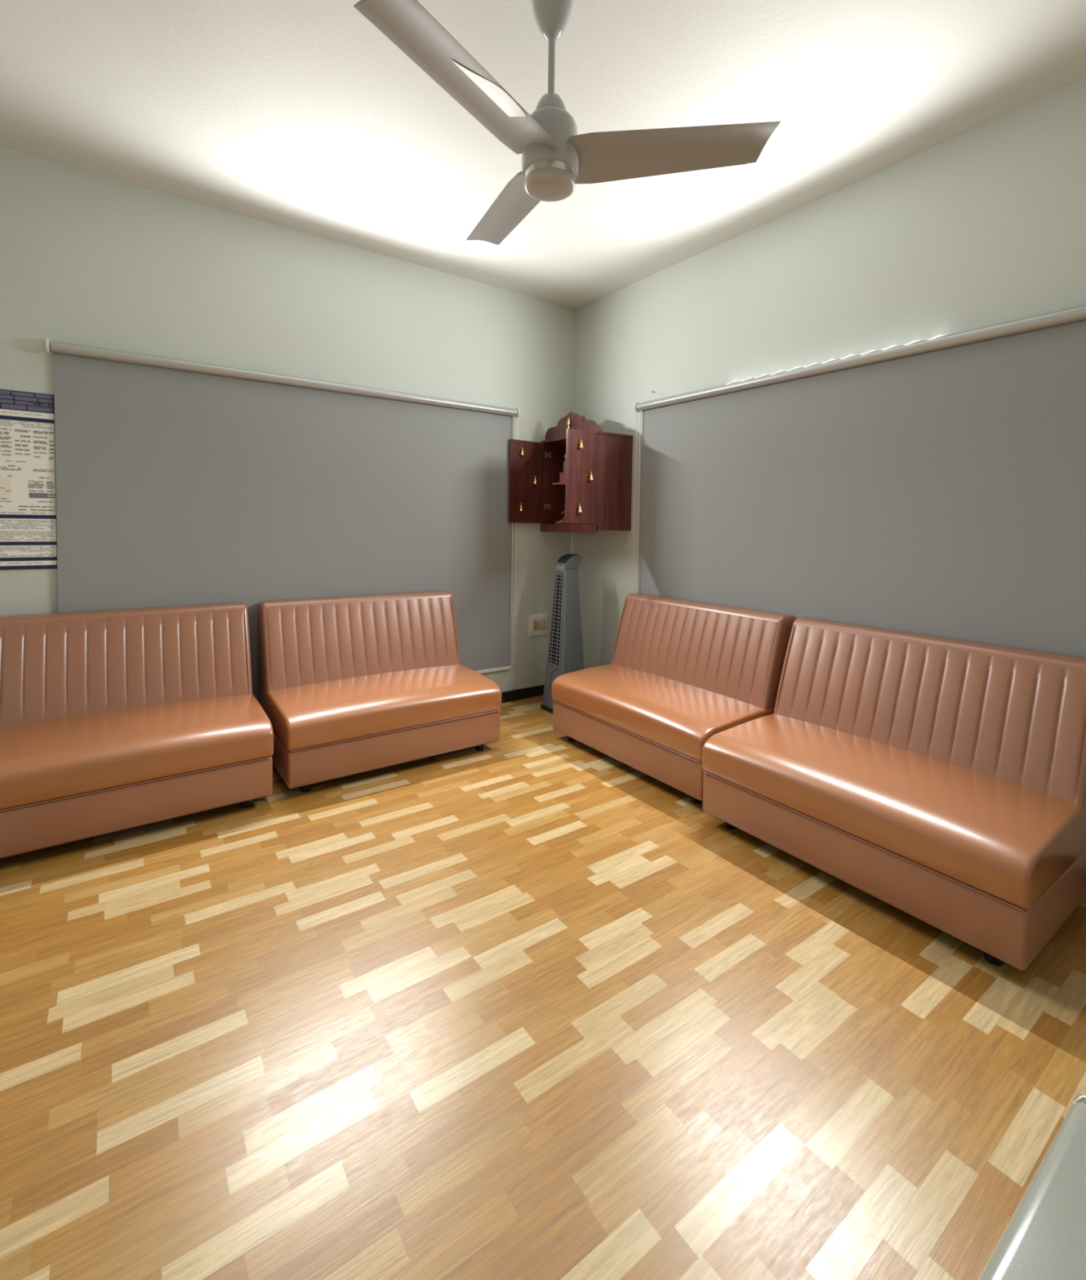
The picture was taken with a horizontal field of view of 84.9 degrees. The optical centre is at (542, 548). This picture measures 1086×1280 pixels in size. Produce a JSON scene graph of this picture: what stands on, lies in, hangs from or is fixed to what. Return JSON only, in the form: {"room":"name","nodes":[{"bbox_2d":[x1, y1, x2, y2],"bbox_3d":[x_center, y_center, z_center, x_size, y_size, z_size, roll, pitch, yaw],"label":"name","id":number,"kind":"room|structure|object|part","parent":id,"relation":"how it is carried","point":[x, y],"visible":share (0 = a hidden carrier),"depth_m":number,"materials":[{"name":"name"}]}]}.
{"room":"waiting room","nodes":[
{"label":"waiting room","id":0,"kind":"room"},
{"bbox_2d":[0,146,576,692],"bbox_3d":[-1.318,-0.348,3.655,3.950,3.000,0.100,-1,3,-35],"label":"wall","id":1,"kind":"structure","parent":0,"point":[87,258],"depth_m":3.33,"materials":[{"name":"paint"}]},
{"bbox_2d":[0,389,57,569],"bbox_3d":[-2.568,-0.316,2.700,0.545,0.833,0.006,-1,3,-35],"label":"poster","id":2,"kind":"object","parent":1,"relation":"attached to","point":[28,531],"visible":1,"depth_m":2.80,"materials":[{"name":"white paper"}]},
{"bbox_3d":[-2.634,-0.277,2.654,0.385,0.100,0.001,-1,3,-35],"label":"blush panel","id":3,"kind":"part","parent":2,"relation":"part of","materials":[{"name":"beige paper"}]},
{"bbox_3d":[-2.387,-0.252,2.830,0.094,0.024,0.001,-1,3,-35],"label":"text panel","id":4,"kind":"part","parent":2,"relation":"part of","materials":[{"name":"grey paper"}]},
{"bbox_2d":[45,337,519,701],"bbox_3d":[-1.273,-0.047,3.592,2.637,1.916,0.079,-1,3,-35],"label":"roller blind","id":5,"kind":"object","parent":1,"relation":"attached to","point":[179,482],"visible":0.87,"depth_m":3.39,"materials":[{"name":"grey fabric"}]},
{"bbox_3d":[-0.208,-0.246,4.333,0.037,1.468,0.005,-1,3,-35],"label":"pull chain","id":6,"kind":"part","parent":5,"relation":"part of","materials":[{"name":"white plastic"}]},
{"bbox_2d":[501,684,544,702],"bbox_3d":[-1.353,1.114,3.636,3.838,0.078,0.012,-1,3,-35],"label":"baseboard","id":7,"kind":"structure","parent":1,"relation":"attached to","point":[532,691],"depth_m":4.48,"materials":[{"name":"black"}]},
{"bbox_2d":[528,613,546,636],"bbox_3d":[-0.035,0.585,4.544,0.170,0.166,0.016,-1,3,-35],"label":"electrical outlet","id":8,"kind":"object","parent":1,"relation":"attached to","point":[537,623],"visible":1,"depth_m":4.54,"materials":[{"name":"white plastic"}]},
{"bbox_2d":[570,532,573,554],"bbox_3d":[0.229,0.177,4.712,0.016,0.630,0.016,-1,3,-35],"label":"duct","id":9,"kind":"object","parent":1,"relation":"attached to","point":[572,533],"visible":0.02,"depth_m":4.70,"materials":[{"name":"white plastic"}]},
{"bbox_2d":[0,695,1085,1279],"bbox_3d":[0.023,1.303,1.715,4.050,0.100,4.950,-1,3,-35],"label":"floor","id":10,"kind":"structure","parent":0,"point":[522,1006],"depth_m":1.50,"materials":[{"name":"wood"}]},
{"bbox_2d":[0,601,273,858],"bbox_3d":[-1.932,0.751,2.693,1.170,0.865,0.790,-1,3,-35],"label":"sofa","id":11,"kind":"object","parent":10,"relation":"on","point":[114,720],"visible":1,"depth_m":2.65,"materials":[{"name":"brown leather"}]},
{"bbox_3d":[-2.076,0.550,2.892,1.162,0.485,0.282,-1,3,-35],"label":"backrest","id":12,"kind":"part","parent":11,"relation":"part of","materials":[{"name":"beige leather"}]},
{"bbox_3d":[-1.923,0.854,2.684,1.170,0.179,0.756,-1,3,-35],"label":"seat","id":13,"kind":"part","parent":11,"relation":"part of","materials":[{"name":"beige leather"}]},
{"bbox_3d":[-1.366,1.163,2.744,0.054,0.053,0.054,-1,3,-35],"label":"leg","id":14,"kind":"part","parent":11,"relation":"part of","materials":[{"name":"black plastic"}]},
{"bbox_2d":[257,590,501,792],"bbox_3d":[-0.932,0.736,3.415,1.170,0.865,0.772,-1,3,-35],"label":"sofa","id":15,"kind":"object","parent":10,"relation":"on","point":[355,684],"visible":1,"depth_m":3.30,"materials":[{"name":"brown leather"}]},
{"bbox_3d":[-1.163,1.159,2.911,0.054,0.053,0.054,-1,3,-35],"label":"leg","id":16,"kind":"part","parent":15,"relation":"part of","materials":[{"name":"black plastic"}]},
{"bbox_3d":[-1.073,0.535,3.609,1.162,0.485,0.276,-1,3,-35],"label":"backrest","id":17,"kind":"part","parent":15,"relation":"part of","materials":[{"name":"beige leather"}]},
{"bbox_3d":[-0.924,0.839,3.405,1.170,0.179,0.738,-1,3,-35],"label":"seat","id":18,"kind":"part","parent":15,"relation":"part of","materials":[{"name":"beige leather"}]},
{"bbox_3d":[-0.372,1.148,3.473,0.054,0.053,0.054,-1,3,-35],"label":"leg","id":19,"kind":"part","parent":15,"relation":"part of","materials":[{"name":"black plastic"}]},
{"bbox_2d":[540,553,583,713],"bbox_3d":[0.161,0.596,4.222,0.252,1.111,0.256,-1,3,-35],"label":"tower fan","id":20,"kind":"object","parent":10,"relation":"on","point":[565,647],"visible":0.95,"depth_m":4.16,"materials":[{"name":"grey plastic"}]},
{"bbox_2d":[547,573,563,666],"bbox_3d":[0.097,0.497,4.168,0.047,0.640,0.140,-1,3,-35],"label":"grille","id":21,"kind":"object","parent":20,"relation":"attached to","point":[555,647],"depth_m":4.17,"materials":[{"name":"grey plastic"}]},
{"bbox_3d":[0.173,0.071,4.203,0.105,0.060,0.102,-1,3,-35],"label":"control panel","id":22,"kind":"part","parent":20,"relation":"part of","materials":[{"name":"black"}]},
{"bbox_2d":[551,592,796,803],"bbox_3d":[0.692,0.761,3.395,0.745,0.865,1.170,-1,3,-35],"label":"sofa","id":23,"kind":"object","parent":10,"relation":"on","point":[681,673],"visible":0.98,"depth_m":3.23,"materials":[{"name":"brown leather"}]},
{"bbox_3d":[0.175,1.149,3.644,0.054,0.053,0.054,-1,3,-35],"label":"leg","id":24,"kind":"part","parent":23,"relation":"part of","materials":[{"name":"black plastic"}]},
{"bbox_3d":[0.676,0.864,3.390,0.711,0.179,1.170,-1,3,-35],"label":"seat","id":25,"kind":"part","parent":23,"relation":"part of","materials":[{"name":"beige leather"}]},
{"bbox_3d":[0.737,1.190,2.854,0.054,0.053,0.054,-1,3,-35],"label":"leg","id":26,"kind":"part","parent":23,"relation":"part of","materials":[{"name":"black plastic"}]},
{"bbox_3d":[0.890,0.568,3.526,0.266,0.485,1.162,-1,3,-35],"label":"backrest","id":27,"kind":"part","parent":23,"relation":"part of","materials":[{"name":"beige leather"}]},
{"bbox_2d":[702,617,1085,970],"bbox_3d":[1.369,0.812,2.386,0.812,0.865,1.170,-1,3,-35],"label":"sofa","id":28,"kind":"object","parent":10,"relation":"on","point":[941,780],"visible":1,"depth_m":2.18,"materials":[{"name":"brown leather"}]},
{"bbox_3d":[0.825,1.201,2.615,0.054,0.053,0.054,-1,3,-35],"label":"leg","id":29,"kind":"part","parent":28,"relation":"part of","materials":[{"name":"black plastic"}]},
{"bbox_3d":[1.353,0.915,2.380,0.778,0.179,1.170,-1,3,-35],"label":"seat","id":30,"kind":"part","parent":28,"relation":"part of","materials":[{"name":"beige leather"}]},
{"bbox_3d":[1.584,0.620,2.529,0.290,0.486,1.162,-1,3,-35],"label":"backrest","id":31,"kind":"part","parent":28,"relation":"part of","materials":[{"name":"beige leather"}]},
{"bbox_3d":[1.387,1.242,1.825,0.054,0.053,0.054,-1,3,-35],"label":"leg","id":32,"kind":"part","parent":28,"relation":"part of","materials":[{"name":"black plastic"}]},
{"bbox_2d":[977,1093,1085,1279],"bbox_3d":[0.747,1.085,0.574,0.593,0.450,0.503,-1,3,-35],"label":"table","id":33,"kind":"object","parent":10,"relation":"on","point":[1044,1237],"visible":1,"depth_m":0.75,"materials":[{"name":"grey leather"}]},
{"bbox_3d":[0.980,0.871,0.729,0.029,0.020,0.503,-1,3,-35],"label":"rail","id":34,"kind":"part","parent":33,"relation":"part of","materials":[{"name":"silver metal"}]},
{"bbox_2d":[0,0,1085,309],"bbox_3d":[0.069,-1.794,1.588,4.050,0.100,4.950,-1,3,-35],"label":"ceiling","id":35,"kind":"structure","parent":0,"point":[304,116],"depth_m":2.36,"materials":[{"name":"paint"}]},
{"bbox_2d":[353,0,780,244],"bbox_3d":[-0.067,-1.424,1.816,1.163,0.663,1.114,-1,3,-35],"label":"ceiling fan","id":36,"kind":"object","parent":35,"relation":"hanging from","point":[555,158],"visible":1,"depth_m":1.73,"materials":[{"name":"grey metal"}]},
{"bbox_3d":[-0.186,-1.177,1.513,0.175,0.069,0.595,3,3,36],"label":"blade","id":37,"kind":"part","parent":36,"relation":"part of","materials":[{"name":"grey metal"}]},
{"bbox_3d":[-0.126,-1.201,2.128,0.175,0.069,0.595,0,3,-24],"label":"blade","id":38,"kind":"part","parent":36,"relation":"part of","materials":[{"name":"grey metal"}]},
{"bbox_3d":[0.026,-1.446,1.792,0.021,0.215,0.021,-1,3,-35],"label":"down rod","id":39,"kind":"part","parent":36,"relation":"part of","materials":[{"name":"grey metal"}]},
{"bbox_3d":[0.378,-1.179,1.769,0.595,0.069,0.175,1,2,6],"label":"blade","id":40,"kind":"part","parent":36,"relation":"part of","materials":[{"name":"grey metal"}]},
{"bbox_2d":[573,76,1085,669],"bbox_3d":[1.656,-0.269,2.796,0.100,3.000,4.750,-1,3,-35],"label":"wall","id":41,"kind":"structure","parent":0,"point":[984,225],"depth_m":2.90,"materials":[{"name":"paint"}]},
{"bbox_2d":[508,411,632,533],"bbox_3d":[0.197,-0.545,4.212,0.622,0.863,0.704,-1,3,-35],"label":"upper cabinet","id":42,"kind":"object","parent":41,"relation":"attached to","point":[595,493],"visible":1,"depth_m":4.12,"materials":[{"name":"red wood"}]},
{"bbox_3d":[-0.132,-0.491,4.385,0.285,0.604,0.018,-1,3,-39],"label":"door","id":43,"kind":"part","parent":42,"relation":"part of","materials":[{"name":"red wood"}]},
{"bbox_3d":[0.033,-0.318,4.507,0.060,0.044,0.008,-1,3,-35],"label":"hinge plate","id":44,"kind":"part","parent":42,"relation":"part of","materials":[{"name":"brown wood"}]},
{"bbox_3d":[0.039,-0.708,4.491,0.060,0.044,0.008,-1,3,-35],"label":"hinge plate","id":45,"kind":"part","parent":42,"relation":"part of","materials":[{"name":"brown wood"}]},
{"bbox_3d":[0.122,-0.473,4.579,0.321,0.645,0.018,-1,3,-35],"label":"panel","id":46,"kind":"part","parent":42,"relation":"part of","materials":[{"name":"red wood"}]},
{"bbox_2d":[551,481,565,485],"bbox_3d":[0.337,-0.481,4.347,0.223,0.014,0.608,-1,3,-35],"label":"shelf","id":47,"kind":"object","parent":42,"relation":"attached to","point":[553,483],"depth_m":4.49,"materials":[{"name":"brown wood"}]},
{"bbox_2d":[555,520,566,524],"bbox_3d":[0.136,-0.194,4.391,0.096,0.024,0.096,-1,3,-35],"label":"tray","id":48,"kind":"object","parent":42,"relation":"on","point":[559,522],"visible":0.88,"depth_m":4.36,"materials":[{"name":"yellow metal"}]},
{"bbox_2d":[559,471,565,482],"bbox_3d":[0.176,-0.532,4.457,0.064,0.074,0.094,-1,3,-35],"label":"box","id":49,"kind":"object","parent":42,"relation":"on","point":[562,475],"visible":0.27,"depth_m":4.44,"materials":[{"name":"red"}]},
{"bbox_2d":[562,454,565,472],"bbox_3d":[0.172,-0.638,4.461,0.046,0.136,0.046,-1,3,-35],"label":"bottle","id":50,"kind":"object","parent":49,"relation":"on","point":[564,462],"visible":0.48,"depth_m":4.45,"materials":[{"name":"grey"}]},
{"bbox_2d":[560,503,572,524],"bbox_3d":[0.179,-0.275,4.454,0.085,0.182,0.102,-1,3,-35],"label":"figurine","id":51,"kind":"object","parent":42,"relation":"on","point":[562,512],"visible":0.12,"depth_m":4.45,"materials":[{"name":"paint"}]},
{"bbox_3d":[0.173,-0.145,4.247,0.016,0.060,0.644,-1,3,-35],"label":"rail","id":52,"kind":"part","parent":42,"relation":"part of","materials":[{"name":"red wood"}]},
{"bbox_3d":[0.200,-0.875,4.226,0.004,0.155,0.595,-1,3,-35],"label":"crest moulding","id":53,"kind":"part","parent":42,"relation":"part of","materials":[{"name":"red wood"}]},
{"bbox_3d":[0.247,-0.464,3.877,0.262,0.604,0.018,-1,3,-42],"label":"door","id":54,"kind":"part","parent":42,"relation":"part of","materials":[{"name":"red wood"}]},
{"bbox_3d":[0.485,-0.446,4.069,0.321,0.645,0.018,-1,3,-35],"label":"panel","id":55,"kind":"part","parent":42,"relation":"part of","materials":[{"name":"red wood"}]},
{"bbox_2d":[632,304,1085,657],"bbox_3d":[1.323,0.011,3.115,0.079,1.916,2.392,-1,3,-35],"label":"roller blind","id":56,"kind":"object","parent":41,"relation":"attached to","point":[936,486],"visible":0.76,"depth_m":2.72,"materials":[{"name":"grey fabric"}]},
{"bbox_3d":[0.639,-0.222,4.063,0.005,1.468,0.037,-1,3,-35],"label":"pull chain","id":57,"kind":"part","parent":56,"relation":"part of","materials":[{"name":"white plastic"}]}
]}

